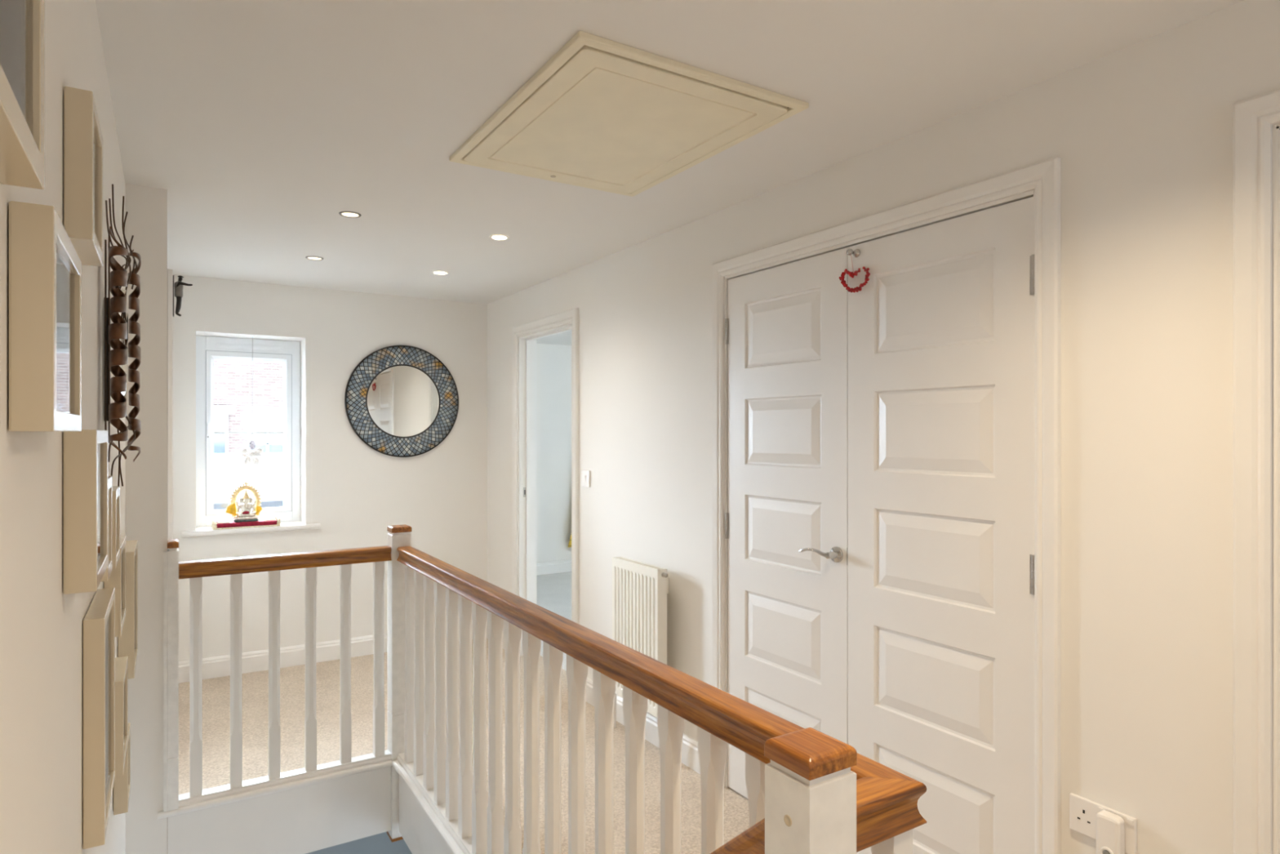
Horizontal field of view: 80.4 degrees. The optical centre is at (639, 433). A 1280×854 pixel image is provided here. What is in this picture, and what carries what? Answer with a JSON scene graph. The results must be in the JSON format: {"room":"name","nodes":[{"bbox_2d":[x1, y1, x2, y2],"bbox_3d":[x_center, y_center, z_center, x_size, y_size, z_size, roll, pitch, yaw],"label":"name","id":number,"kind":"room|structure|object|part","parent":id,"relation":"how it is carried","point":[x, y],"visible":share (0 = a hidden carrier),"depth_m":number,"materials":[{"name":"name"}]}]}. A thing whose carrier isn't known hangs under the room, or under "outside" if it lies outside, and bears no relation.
{"room":"stair landing","nodes":[
{"label":"stair landing","id":0,"kind":"room"},
{"bbox_2d":[0,0,125,853],"bbox_3d":[-0.624,1.518,0.654,0.120,4.789,4.670,0,0,-32],"label":"wall","id":1,"kind":"structure","parent":0,"point":[42,625],"depth_m":0.93,"materials":[{"name":"paint"}]},
{"bbox_2d":[0,0,44,189],"bbox_3d":[-0.394,-0.453,0.433,0.032,0.490,0.483,0,0,-32],"label":"picture frame","id":2,"kind":"object","parent":1,"relation":"attached to","point":[22,22],"visible":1,"depth_m":0.58,"materials":[{"name":"laminate"}]},
{"bbox_3d":[-0.385,-0.453,0.439,0.002,0.442,0.435,0,0,-32],"label":"glass","id":3,"kind":"part","parent":2,"relation":"part of","materials":[{"name":"glass"}]},
{"bbox_2d":[8,200,81,431],"bbox_3d":[-0.627,-0.106,0.806,0.032,0.208,0.269,0,0,-32],"label":"picture frame","id":4,"kind":"object","parent":1,"relation":"attached to","point":[45,266],"visible":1,"depth_m":0.70,"materials":[{"name":"laminate"}]},
{"bbox_3d":[-0.618,-0.106,0.811,0.002,0.168,0.229,0,0,-32],"label":"glass","id":5,"kind":"part","parent":4,"relation":"part of","materials":[{"name":"glass"}]},
{"bbox_2d":[63,86,102,266],"bbox_3d":[-0.840,-0.377,1.147,0.032,0.209,0.205,0,0,-32],"label":"picture frame","id":6,"kind":"object","parent":1,"relation":"attached to","point":[82,135],"visible":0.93,"depth_m":1.06,"materials":[{"name":"laminate"}]},
{"bbox_3d":[-0.831,-0.377,1.152,0.002,0.169,0.165,0,0,-32],"label":"glass","id":7,"kind":"part","parent":6,"relation":"part of","materials":[{"name":"glass"}]},
{"bbox_2d":[63,429,108,594],"bbox_3d":[-0.847,0.109,1.162,0.038,0.227,0.252,0,0,-32],"label":"picture frame","id":8,"kind":"object","parent":1,"relation":"attached to","point":[86,451],"visible":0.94,"depth_m":1.06,"materials":[{"name":"laminate"}]},
{"bbox_3d":[-0.836,0.109,1.169,0.002,0.187,0.212,0,0,-32],"label":"glass","id":9,"kind":"part","parent":8,"relation":"part of","materials":[{"name":"glass"}]},
{"bbox_2d":[83,587,115,848],"bbox_3d":[-1.018,0.515,1.430,0.030,0.391,0.305,0,0,-32],"label":"picture frame","id":10,"kind":"object","parent":1,"relation":"attached to","point":[99,621],"visible":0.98,"depth_m":1.30,"materials":[{"name":"laminate"}]},
{"bbox_3d":[-1.010,0.515,1.435,0.002,0.351,0.265,0,0,-32],"label":"glass","id":11,"kind":"part","parent":10,"relation":"part of","materials":[{"name":"glass"}]},
{"bbox_2d":[101,475,112,581],"bbox_3d":[-0.963,0.167,1.347,0.036,0.175,0.125,0,0,-32],"label":"picture frame","id":12,"kind":"object","parent":1,"relation":"attached to","point":[105,577],"visible":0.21,"depth_m":1.39,"materials":[{"name":"laminate"}]},
{"bbox_2d":[103,535,125,636],"bbox_3d":[-1.271,0.365,1.835,0.032,0.204,0.240,0,0,-32],"label":"picture frame","id":13,"kind":"object","parent":1,"relation":"attached to","point":[117,580],"visible":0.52,"depth_m":1.74,"materials":[{"name":"laminate"}]},
{"bbox_3d":[-1.262,0.365,1.841,0.002,0.164,0.200,0,0,-32],"label":"glass","id":14,"kind":"part","parent":13,"relation":"part of","materials":[{"name":"glass"}]},
{"bbox_2d":[112,485,119,568],"bbox_3d":[-1.101,0.192,1.567,0.036,0.155,0.155,0,0,-32],"label":"picture frame","id":15,"kind":"object","parent":1,"relation":"attached to","point":[116,489],"visible":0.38,"depth_m":1.52,"materials":[{"name":"laminate"}]},
{"bbox_2d":[115,656,127,775],"bbox_3d":[-1.332,0.715,1.933,0.032,0.227,0.240,0,0,-32],"label":"picture frame","id":16,"kind":"object","parent":1,"relation":"attached to","point":[121,663],"visible":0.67,"depth_m":1.84,"materials":[{"name":"laminate"}]},
{"bbox_3d":[-1.323,0.715,1.938,0.002,0.187,0.200,0,0,-32],"label":"glass","id":17,"kind":"part","parent":16,"relation":"part of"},
{"bbox_2d":[113,722,130,814],"bbox_3d":[-1.446,0.933,2.115,0.032,0.191,0.160,0,0,-32],"label":"picture frame","id":18,"kind":"object","parent":1,"relation":"attached to","point":[122,784],"visible":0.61,"depth_m":2.05,"materials":[{"name":"laminate"}]},
{"bbox_2d":[103,184,141,486],"bbox_3d":[-1.192,-0.208,1.733,0.061,0.680,0.302,0,0,-27],"label":"wall sculpture","id":19,"kind":"object","parent":1,"relation":"attached to","point":[118,277],"visible":0.97,"depth_m":1.67,"materials":[{"name":"brown metal"}]},
{"bbox_3d":[-1.155,-0.183,1.637,0.003,0.470,0.003,0,0,-32],"label":"rod","id":20,"kind":"part","parent":19,"relation":"part of","materials":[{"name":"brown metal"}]},
{"bbox_3d":[-1.184,-0.213,1.689,0.003,0.470,0.003,0,0,-32],"label":"rod","id":21,"kind":"part","parent":19,"relation":"part of","materials":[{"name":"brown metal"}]},
{"bbox_3d":[-1.149,-0.410,1.672,0.021,0.186,0.074,0,0,-7],"label":"rod","id":22,"kind":"part","parent":19,"relation":"part of","materials":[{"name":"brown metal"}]},
{"bbox_3d":[-1.175,0.007,1.701,0.007,0.250,0.036,0,0,-17],"label":"rod","id":23,"kind":"part","parent":19,"relation":"part of","materials":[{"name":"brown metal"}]},
{"bbox_3d":[-1.153,0.022,1.678,0.004,0.082,0.099,0,0,-10],"label":"rod","id":24,"kind":"part","parent":19,"relation":"part of","materials":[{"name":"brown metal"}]},
{"bbox_3d":[-1.165,-0.430,1.700,0.007,0.166,0.092,0,0,-8],"label":"rod","id":25,"kind":"part","parent":19,"relation":"part of","materials":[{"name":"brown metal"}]},
{"bbox_3d":[-1.180,-0.357,1.725,0.031,0.381,0.128,0,0,-32],"label":"rod","id":26,"kind":"part","parent":19,"relation":"part of","materials":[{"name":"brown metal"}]},
{"bbox_3d":[-1.191,0.033,1.744,0.014,0.163,0.188,0,0,-21],"label":"rod","id":27,"kind":"part","parent":19,"relation":"part of","materials":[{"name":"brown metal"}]},
{"bbox_3d":[-1.201,-0.316,1.768,0.020,0.396,0.091,0,0,-15],"label":"rod","id":28,"kind":"part","parent":19,"relation":"part of","materials":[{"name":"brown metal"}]},
{"bbox_3d":[-1.218,-0.280,1.794,0.034,0.525,0.152,0,0,-32],"label":"rod","id":29,"kind":"part","parent":19,"relation":"part of","materials":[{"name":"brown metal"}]},
{"bbox_3d":[-1.196,0.026,1.763,0.013,0.190,0.117,0,0,-21],"label":"rod","id":30,"kind":"part","parent":19,"relation":"part of","materials":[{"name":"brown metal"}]},
{"bbox_3d":[-1.216,-0.408,1.816,0.010,0.122,0.078,0,0,-27],"label":"rod","id":31,"kind":"part","parent":19,"relation":"part of","materials":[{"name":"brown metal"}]},
{"bbox_2d":[117,539,137,679],"bbox_3d":[-1.596,0.539,2.363,0.040,0.374,0.300,0,0,-32],"label":"picture frame","id":32,"kind":"object","parent":1,"relation":"attached to","point":[127,643],"visible":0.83,"depth_m":2.24,"materials":[{"name":"laminate"}]},
{"bbox_3d":[-1.584,0.539,2.371,0.002,0.334,0.260,0,0,-32],"label":"glass","id":33,"kind":"part","parent":32,"relation":"part of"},
{"bbox_2d":[157,759,391,818],"bbox_3d":[-1.396,1.368,2.955,0.819,0.022,0.085,0,0,-32],"label":"trim","id":34,"kind":"structure","parent":1,"relation":"attached to","point":[212,802],"depth_m":2.90,"materials":[{"name":"white wood"}]},
{"bbox_2d":[163,538,178,811],"bbox_3d":[-1.708,0.874,2.760,0.048,0.966,0.082,0,0,-32],"label":"newel post","id":35,"kind":"object","parent":34,"relation":"on","point":[171,557],"visible":0.96,"depth_m":2.73,"materials":[{"name":"paint"}]},
{"bbox_2d":[178,545,391,806],"bbox_3d":[-1.370,0.915,2.976,0.756,0.883,0.062,0,0,-32],"label":"balustrade","id":36,"kind":"object","parent":34,"relation":"on","point":[195,570],"visible":0.98,"depth_m":2.93,"materials":[{"name":"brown wood"}]},
{"bbox_3d":[-1.370,0.502,2.976,0.756,0.056,0.062,0,0,-32],"label":"handrail","id":37,"kind":"part","parent":36,"relation":"part of","materials":[{"name":"brown wood"}]},
{"bbox_3d":[-1.370,1.346,2.976,0.756,0.022,0.060,0,0,-32],"label":"rail","id":38,"kind":"part","parent":36,"relation":"part of","materials":[{"name":"white wood"}]},
{"bbox_2d":[167,765,391,853],"bbox_3d":[-1.376,1.517,2.952,0.790,0.275,0.014,0,0,-32],"label":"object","id":39,"kind":"structure","parent":1,"relation":"attached to","point":[305,819],"depth_m":2.96,"materials":[{"name":"white paint"}]},
{"bbox_2d":[125,183,167,853],"bbox_3d":[-2.339,1.518,3.514,0.245,4.789,2.000,0,0,-32],"label":"wall pier","id":40,"kind":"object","parent":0,"point":[146,477],"visible":0.5,"depth_m":2.70,"materials":[{"name":"paint"}]},
{"bbox_2d":[167,269,173,540],"bbox_3d":[-2.186,0.354,3.519,0.019,2.056,0.955,0,0,-32],"label":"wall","id":41,"kind":"structure","parent":40,"relation":"attached to","point":[170,272],"depth_m":3.12,"materials":[{"name":"white paint"}]},
{"bbox_2d":[173,275,192,316],"bbox_3d":[-1.909,-0.571,3.162,0.071,0.170,0.044,0,0,-32],"label":"figure sculpture","id":42,"kind":"object","parent":41,"relation":"attached to","point":[178,285],"visible":1,"depth_m":3.14,"materials":[{"name":"brown metal"}]},
{"bbox_3d":[-1.936,-0.569,3.144,0.004,0.166,0.036,0,0,-32],"label":"backing plate","id":43,"kind":"part","parent":42,"relation":"part of","materials":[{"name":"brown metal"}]},
{"bbox_2d":[173,274,487,853],"bbox_3d":[-1.954,1.518,4.755,1.974,4.789,0.295,0,0,-32],"label":"wall","id":44,"kind":"structure","parent":0,"point":[355,491],"depth_m":4.64,"materials":[{"name":"paint"}]},
{"bbox_2d":[195,335,300,526],"bbox_3d":[-2.358,-0.012,4.571,0.566,1.117,0.098,0,0,-32],"label":"window","id":45,"kind":"structure","parent":44,"relation":"in","point":[208,348],"depth_m":4.54,"materials":[{"name":"plastic"}]},
{"bbox_3d":[-2.526,-0.010,4.427,0.014,0.095,0.032,0,0,-32],"label":"handle","id":46,"kind":"part","parent":45,"relation":"part of","materials":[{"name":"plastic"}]},
{"bbox_3d":[-2.361,-0.001,4.582,0.458,0.964,0.056,0,0,-32],"label":"sash","id":47,"kind":"part","parent":45,"relation":"part of","materials":[{"name":"plastic"}]},
{"bbox_2d":[216,342,284,351],"bbox_3d":[-2.342,-0.519,4.560,0.365,0.026,0.014,0,0,-32],"label":"vent","id":48,"kind":"object","parent":45,"relation":"attached to","point":[220,346],"depth_m":4.56,"materials":[{"name":"plastic"}]},
{"bbox_2d":[181,520,320,537],"bbox_3d":[-2.287,0.561,4.469,0.718,0.030,0.226,0,0,-32],"label":"window sill","id":49,"kind":"structure","parent":44,"relation":"attached to","point":[295,525],"depth_m":4.38,"materials":[{"name":"white paint"}]},
{"bbox_2d":[211,516,280,529],"bbox_3d":[-2.293,0.523,4.415,0.350,0.044,0.125,0,0,-32],"label":"platform","id":50,"kind":"object","parent":49,"relation":"on","point":[276,522],"visible":1,"depth_m":4.37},
{"bbox_2d":[224,480,262,522],"bbox_3d":[-2.306,0.394,4.408,0.198,0.239,0.070,0,0,-32],"label":"figurine","id":51,"kind":"object","parent":50,"relation":"on","point":[246,514],"visible":1,"depth_m":4.40,"materials":[{"name":"gold stone"}]},
{"bbox_2d":[224,502,236,515],"bbox_3d":[-2.357,0.441,4.360,0.062,0.075,0.021,0,0,-32],"label":"flower","id":52,"kind":"object","parent":51,"relation":"on","point":[232,508],"depth_m":4.36,"materials":[{"name":"yellow plant"}]},
{"bbox_3d":[-2.296,0.490,4.414,0.129,0.021,0.070,0,0,-32],"label":"lotus seat","id":53,"kind":"part","parent":51,"relation":"part of","materials":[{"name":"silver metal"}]},
{"bbox_3d":[-2.296,0.352,4.413,0.044,0.056,0.044,0,0,-32],"label":"crown","id":54,"kind":"part","parent":51,"relation":"part of","materials":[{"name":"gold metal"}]},
{"bbox_2d":[255,505,262,514],"bbox_3d":[-2.231,0.451,4.438,0.037,0.053,0.021,0,0,-32],"label":"flower","id":55,"kind":"object","parent":51,"relation":"on","point":[258,508],"depth_m":4.43,"materials":[{"name":"yellow plant"}]},
{"bbox_2d":[241,335,262,465],"bbox_3d":[-2.276,-0.192,4.448,0.115,0.758,0.022,0,0,-32],"label":"suncatcher","id":56,"kind":"object","parent":44,"relation":"hanging from","point":[246,452],"visible":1,"depth_m":4.45,"materials":[{"name":"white glass"}]},
{"bbox_2d":[178,622,472,683],"bbox_3d":[-1.806,1.324,4.662,1.821,0.115,0.018,0,0,-32],"label":"baseboard","id":57,"kind":"structure","parent":44,"relation":"attached to","point":[292,655],"depth_m":4.46,"materials":[{"name":"white wood"}]},
{"bbox_2d":[344,345,458,457],"bbox_3d":[-1.510,-0.204,4.845,0.715,0.715,0.021,0,0,-32],"label":"round mirror","id":58,"kind":"object","parent":44,"relation":"attached to","point":[401,401],"visible":1,"depth_m":4.83,"materials":[{"name":"tile"}]},
{"bbox_2d":[367,365,439,436],"bbox_3d":[-1.510,-0.204,4.845,0.459,0.459,0.002,0,0,-32],"label":"mirror glass","id":59,"kind":"object","parent":58,"relation":"attached to","point":[403,401],"depth_m":4.84,"materials":[{"name":"silver metal"}]},
{"bbox_2d":[178,571,749,853],"bbox_3d":[0.607,1.507,3.535,5.022,0.250,8.250,0,0,-32],"label":"floor","id":60,"kind":"structure","parent":0,"point":[215,691],"depth_m":3.42,"materials":[{"name":"beige carpet"}]},
{"bbox_2d":[386,524,411,842],"bbox_3d":[-1.015,1.043,3.198,0.086,1.306,0.086,0,0,-32],"label":"newel post","id":61,"kind":"object","parent":60,"relation":"on","point":[398,535],"visible":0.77,"depth_m":3.16,"materials":[{"name":"paint"}]},
{"bbox_2d":[399,775,453,853],"bbox_3d":[-0.388,1.517,2.022,0.166,0.275,2.560,0,0,-32],"label":"trim","id":62,"kind":"structure","parent":60,"relation":"attached to","point":[416,829],"depth_m":2.93,"materials":[{"name":"white paint"}]},
{"bbox_2d":[391,759,463,853],"bbox_3d":[-0.338,1.368,2.117,0.085,0.022,2.464,0,0,-32],"label":"trim","id":63,"kind":"structure","parent":60,"relation":"on","point":[437,824],"depth_m":2.73,"materials":[{"name":"white wood"}]},
{"bbox_2d":[396,546,926,853],"bbox_3d":[-0.346,0.915,2.069,0.146,0.883,2.544,0,0,-32],"label":"balustrade","id":64,"kind":"object","parent":63,"relation":"on","point":[442,600],"visible":0.96,"depth_m":1.94,"materials":[{"name":"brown wood"}]},
{"bbox_3d":[-0.312,1.346,2.092,0.060,0.022,2.542,0,0,-32],"label":"rail","id":65,"kind":"part","parent":64,"relation":"part of","materials":[{"name":"white wood"}]},
{"bbox_2d":[537,342,571,562],"bbox_3d":[-0.677,0.253,7.656,3.028,2.259,0.100,0,0,-32],"label":"wall","id":66,"kind":"structure","parent":0,"point":[553,361],"depth_m":7.49,"materials":[{"name":"paint"}]},
{"bbox_2d":[537,559,571,574],"bbox_3d":[-0.688,1.324,7.579,2.908,0.115,0.018,0,0,-32],"label":"baseboard","id":67,"kind":"structure","parent":66,"relation":"attached to","point":[564,566],"depth_m":7.47,"materials":[{"name":"white wood"}]},
{"bbox_2d":[567,532,571,546],"bbox_3d":[-0.546,0.675,7.587,0.420,0.895,0.149,0,0,-32],"label":"hanging cloth","id":68,"kind":"object","parent":66,"relation":"hanging from","point":[570,540],"visible":0.02,"depth_m":7.46,"materials":[{"name":"fabric"}]},
{"bbox_2d":[95,0,1244,345],"bbox_3d":[0.579,-0.927,3.506,5.300,0.100,8.470,0,0,-32],"label":"ceiling","id":69,"kind":"structure","parent":0,"point":[260,122],"depth_m":1.97,"materials":[{"name":"paint"}]},
{"bbox_2d":[305,256,323,260],"bbox_3d":[-1.629,-0.875,3.793,0.085,0.004,0.085,0,0,-32],"label":"recessed light","id":70,"kind":"object","parent":69,"relation":"in","point":[313,258],"visible":1,"depth_m":3.79,"materials":[{"name":"silver metal"}]},
{"bbox_2d":[338,211,361,217],"bbox_3d":[-1.162,-0.875,3.036,0.085,0.004,0.085,0,0,-32],"label":"recessed light","id":71,"kind":"object","parent":69,"relation":"in","point":[346,214],"visible":1,"depth_m":3.03,"materials":[{"name":"silver metal"}]},
{"bbox_2d":[431,271,448,275],"bbox_3d":[-1.092,-0.875,4.141,0.085,0.004,0.085,0,0,-32],"label":"recessed light","id":72,"kind":"object","parent":69,"relation":"in","point":[440,273],"visible":1,"depth_m":4.14,"materials":[{"name":"white plastic"}]},
{"bbox_2d":[489,235,508,239],"bbox_3d":[-0.630,-0.875,3.392,0.085,0.004,0.085,0,0,-32],"label":"recessed light","id":73,"kind":"object","parent":69,"relation":"in","point":[492,237],"visible":1,"depth_m":3.38,"materials":[{"name":"white plastic"}]},
{"bbox_2d":[449,30,808,196],"bbox_3d":[-0.079,-0.868,2.209,0.684,0.018,0.894,0,0,-32],"label":"hatch","id":74,"kind":"object","parent":69,"relation":"attached to","point":[602,114],"visible":1,"depth_m":2.08,"materials":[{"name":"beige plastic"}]},
{"bbox_2d":[487,0,1279,853],"bbox_3d":[0.203,0.378,3.282,0.120,2.509,8.250,0,0,-32],"label":"wall","id":75,"kind":"structure","parent":0,"point":[1141,133],"depth_m":1.77,"materials":[{"name":"paint"}]},
{"bbox_2d":[486,626,504,648],"bbox_3d":[-0.918,1.324,4.942,0.018,0.115,0.447,0,0,-32],"label":"baseboard","id":76,"kind":"structure","parent":75,"relation":"attached to","point":[486,626],"depth_m":4.86,"materials":[{"name":"white wood"}]},
{"bbox_2d":[519,323,571,656],"bbox_3d":[-0.504,0.395,4.413,0.120,1.976,0.739,0,0,-32],"label":"door frame","id":77,"kind":"structure","parent":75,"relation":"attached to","point":[527,344],"depth_m":4.71,"materials":[{"name":"paint"}]},
{"bbox_2d":[511,307,578,623],"bbox_3d":[-0.564,0.359,4.376,0.019,2.044,0.878,0,0,-32],"label":"door frame","id":78,"kind":"structure","parent":75,"relation":"attached to","point":[571,316],"depth_m":4.18,"materials":[{"name":"white wood"}]},
{"bbox_2d":[581,470,590,487],"bbox_3d":[-0.283,0.235,3.931,0.012,0.086,0.086,0,0,-32],"label":"light switch","id":79,"kind":"object","parent":75,"relation":"attached to","point":[585,474],"visible":1,"depth_m":3.92,"materials":[{"name":"white plastic"}]},
{"bbox_2d":[612,555,669,728],"bbox_3d":[0.014,0.978,3.375,0.099,0.806,0.466,0,0,-32],"label":"radiator","id":80,"kind":"object","parent":75,"relation":"attached to","point":[640,589],"visible":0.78,"depth_m":3.30,"materials":[{"name":"metal"}]},
{"bbox_2d":[612,555,666,570],"bbox_3d":[-0.007,0.579,3.362,0.048,0.007,0.384,0,0,-32],"label":"grille","id":81,"kind":"object","parent":80,"relation":"attached to","point":[621,561],"depth_m":3.36,"materials":[{"name":"metal"}]},
{"bbox_2d":[586,677,700,773],"bbox_3d":[-0.019,1.324,3.506,0.018,0.115,1.165,0,0,-32],"label":"baseboard","id":82,"kind":"structure","parent":75,"relation":"attached to","point":[690,757],"depth_m":3.36,"materials":[{"name":"white wood"}]},
{"bbox_2d":[725,192,1034,853],"bbox_3d":[0.715,0.388,2.463,0.120,1.988,1.242,0,0,-32],"label":"lining","id":83,"kind":"object","parent":75,"relation":"attached to","point":[1030,195],"visible":0.18,"depth_m":2.36,"materials":[{"name":"white wood"}]},
{"bbox_2d":[724,247,847,798],"bbox_3d":[0.492,0.389,2.688,0.093,1.970,0.620,0,0,-32],"label":"door","id":84,"kind":"structure","parent":83,"relation":"attached to","point":[786,325],"depth_m":2.67,"materials":[{"name":"paint"}]},
{"bbox_3d":[0.573,0.391,2.490,0.024,0.024,0.130,0,0,-39],"label":"lever","id":85,"kind":"part","parent":84,"relation":"part of","materials":[{"name":"silver metal"}]},
{"bbox_3d":[0.623,0.395,2.456,0.047,0.052,0.052,0,0,-32],"label":"lever handle","id":86,"kind":"part","parent":84,"relation":"part of","materials":[{"name":"silver metal"}]},
{"bbox_2d":[846,196,1034,853],"bbox_3d":[0.829,0.389,2.165,0.076,1.970,0.622,0,0,-32],"label":"door","id":87,"kind":"structure","parent":83,"relation":"attached to","point":[940,557],"depth_m":2.12,"materials":[{"name":"paint"}]},
{"bbox_3d":[0.670,-0.569,2.386,0.041,0.027,0.027,0,0,-32],"label":"hook knob","id":88,"kind":"part","parent":87,"relation":"part of","materials":[{"name":"silver metal"}]},
{"bbox_2d":[839,254,870,293],"bbox_3d":[0.675,-0.502,2.381,0.018,0.122,0.120,0,0,-32],"label":"heart decoration","id":89,"kind":"object","parent":87,"relation":"hanging from","point":[851,274],"visible":1,"depth_m":2.38,"materials":[{"name":"red"}]},
{"bbox_2d":[712,156,1061,853],"bbox_3d":[0.655,0.355,2.426,0.019,2.053,1.373,0,0,-32],"label":"door frame","id":90,"kind":"structure","parent":75,"relation":"attached to","point":[1044,177],"depth_m":1.88,"materials":[{"name":"white wood"}]},
{"bbox_2d":[1070,792,1136,853],"bbox_3d":[1.074,0.908,1.761,0.014,0.086,0.146,0,0,-32],"label":"wall socket","id":91,"kind":"object","parent":75,"relation":"attached to","point":[1083,811],"visible":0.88,"depth_m":1.78,"materials":[{"name":"white plastic"}]},
{"bbox_2d":[1097,806,1105,812],"bbox_3d":[1.071,0.875,1.757,0.004,0.012,0.014,0,0,-32],"label":"switch","id":92,"kind":"object","parent":91,"relation":"attached to","point":[1100,808],"depth_m":1.76,"materials":[{"name":"white plastic"}]},
{"bbox_2d":[1096,809,1124,853],"bbox_3d":[1.068,0.930,1.726,0.031,0.121,0.052,0,0,-32],"label":"plug","id":93,"kind":"object","parent":91,"relation":"attached to","point":[1110,827],"visible":1,"depth_m":1.72,"materials":[{"name":"white plastic"}]},
{"bbox_2d":[1126,817,1133,826],"bbox_3d":[1.103,0.875,1.705,0.004,0.012,0.014,0,0,-32],"label":"switch","id":94,"kind":"object","parent":91,"relation":"attached to","point":[1130,821],"depth_m":1.70,"materials":[{"name":"white plastic"}]},
{"bbox_2d":[1232,89,1279,853],"bbox_3d":[1.448,0.356,1.159,0.019,2.050,0.902,0,0,-32],"label":"door frame","id":95,"kind":"structure","parent":75,"relation":"attached to","point":[1254,118],"depth_m":1.51,"materials":[{"name":"white wood"}]},
{"bbox_2d":[1276,125,1279,853],"bbox_3d":[1.507,0.390,1.196,0.120,1.986,0.771,0,0,-32],"label":"lining","id":96,"kind":"object","parent":75,"relation":"attached to","point":[1277,127],"visible":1,"depth_m":1.49,"materials":[{"name":"white wood"}]},
{"bbox_2d":[1279,129,1279,853],"bbox_3d":[1.472,0.389,1.175,0.036,1.970,0.762,0,0,-32],"label":"door","id":97,"kind":"structure","parent":96,"relation":"attached to","point":[1279,130],"depth_m":1.49,"materials":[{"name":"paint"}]},
{"bbox_3d":[-0.187,3.962,1.930,1.974,0.100,6.370,0,0,-32],"label":"floor","id":98,"kind":"structure","parent":0,"visible":0},
{"bbox_3d":[-0.755,2.745,1.839,0.910,2.335,2.640,0,0,-32],"label":"floor","id":99,"kind":"structure","parent":98,"relation":"on","visible":0},
{"bbox_2d":[709,817,764,853],"bbox_3d":[-0.382,1.910,1.907,0.062,2.842,2.161,0,0,-32],"label":"stair handrail","id":100,"kind":"object","parent":99,"relation":"on","point":[752,840],"visible":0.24,"depth_m":1.01,"materials":[{"name":"brown wood"}]},
{"bbox_2d":[764,727,857,853],"bbox_3d":[0.215,0.981,0.958,0.082,1.183,0.082,0,0,-32],"label":"newel post","id":101,"kind":"object","parent":99,"relation":"on","point":[811,784],"visible":1,"depth_m":0.93,"materials":[{"name":"paint"}]},
{"label":"outside","id":102,"kind":"structure","parent":0,"visible":0},
{"bbox_3d":[-13.511,4.157,31.033,70.000,0.050,53.050,0,0,-32],"label":"ground","id":103,"kind":"structure","parent":102,"visible":0},
{"bbox_2d":[213,359,283,453],"bbox_3d":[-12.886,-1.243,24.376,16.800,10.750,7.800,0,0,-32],"label":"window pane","id":104,"kind":"structure","parent":103,"relation":"on","point":[233,402],"depth_m":21.36,"materials":[{"name":"glass"}]},
{"bbox_3d":[-11.915,0.082,20.842,1.040,1.240,0.017,0,0,-32],"label":"pane","id":105,"kind":"part","parent":104,"relation":"part of","materials":[{"name":"clear glass"}]},
{"bbox_3d":[-10.643,0.302,21.637,1.040,1.240,0.017,0,0,-32],"label":"pane","id":106,"kind":"part","parent":104,"relation":"part of","materials":[{"name":"clear glass"}]},
{"bbox_2d":[213,452,283,510],"bbox_3d":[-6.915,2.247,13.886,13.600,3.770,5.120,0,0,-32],"label":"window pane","id":107,"kind":"object","parent":103,"relation":"on","point":[230,471],"visible":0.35,"depth_m":12.56,"materials":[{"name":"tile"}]}
]}

